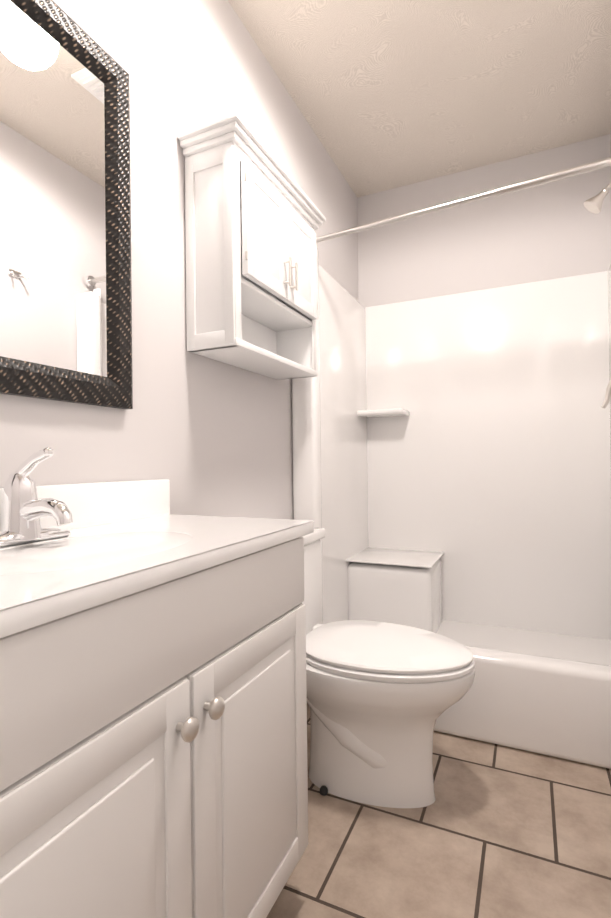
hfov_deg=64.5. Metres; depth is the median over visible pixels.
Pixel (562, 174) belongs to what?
curtain rod
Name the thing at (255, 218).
upper cabinet
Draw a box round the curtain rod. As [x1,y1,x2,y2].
[316,157,610,242]
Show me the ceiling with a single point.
(387, 94)
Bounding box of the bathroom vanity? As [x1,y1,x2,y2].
[0,447,313,917]
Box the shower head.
[583,182,610,213]
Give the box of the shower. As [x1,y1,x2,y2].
[292,248,610,768]
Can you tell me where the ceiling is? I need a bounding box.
[228,0,610,197]
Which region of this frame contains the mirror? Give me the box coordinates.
[0,0,132,408]
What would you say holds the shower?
on the floor
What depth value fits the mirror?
1.02 m
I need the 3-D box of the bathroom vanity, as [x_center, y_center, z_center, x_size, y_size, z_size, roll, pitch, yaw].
[-0.356,0.487,0.792,0.465,1.016,0.914,-1,0,25]
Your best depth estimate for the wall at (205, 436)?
1.38 m
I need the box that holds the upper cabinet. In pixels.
[177,113,325,379]
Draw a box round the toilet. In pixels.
[302,527,474,807]
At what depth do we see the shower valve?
1.89 m
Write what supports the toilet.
on the floor
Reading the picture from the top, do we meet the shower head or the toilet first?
the shower head
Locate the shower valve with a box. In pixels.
[601,381,610,408]
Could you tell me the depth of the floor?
1.24 m
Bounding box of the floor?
[266,703,610,917]
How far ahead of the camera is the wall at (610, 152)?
2.31 m
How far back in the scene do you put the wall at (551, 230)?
2.55 m
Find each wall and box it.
[0,0,358,519]
[357,134,610,306]
[610,131,610,177]

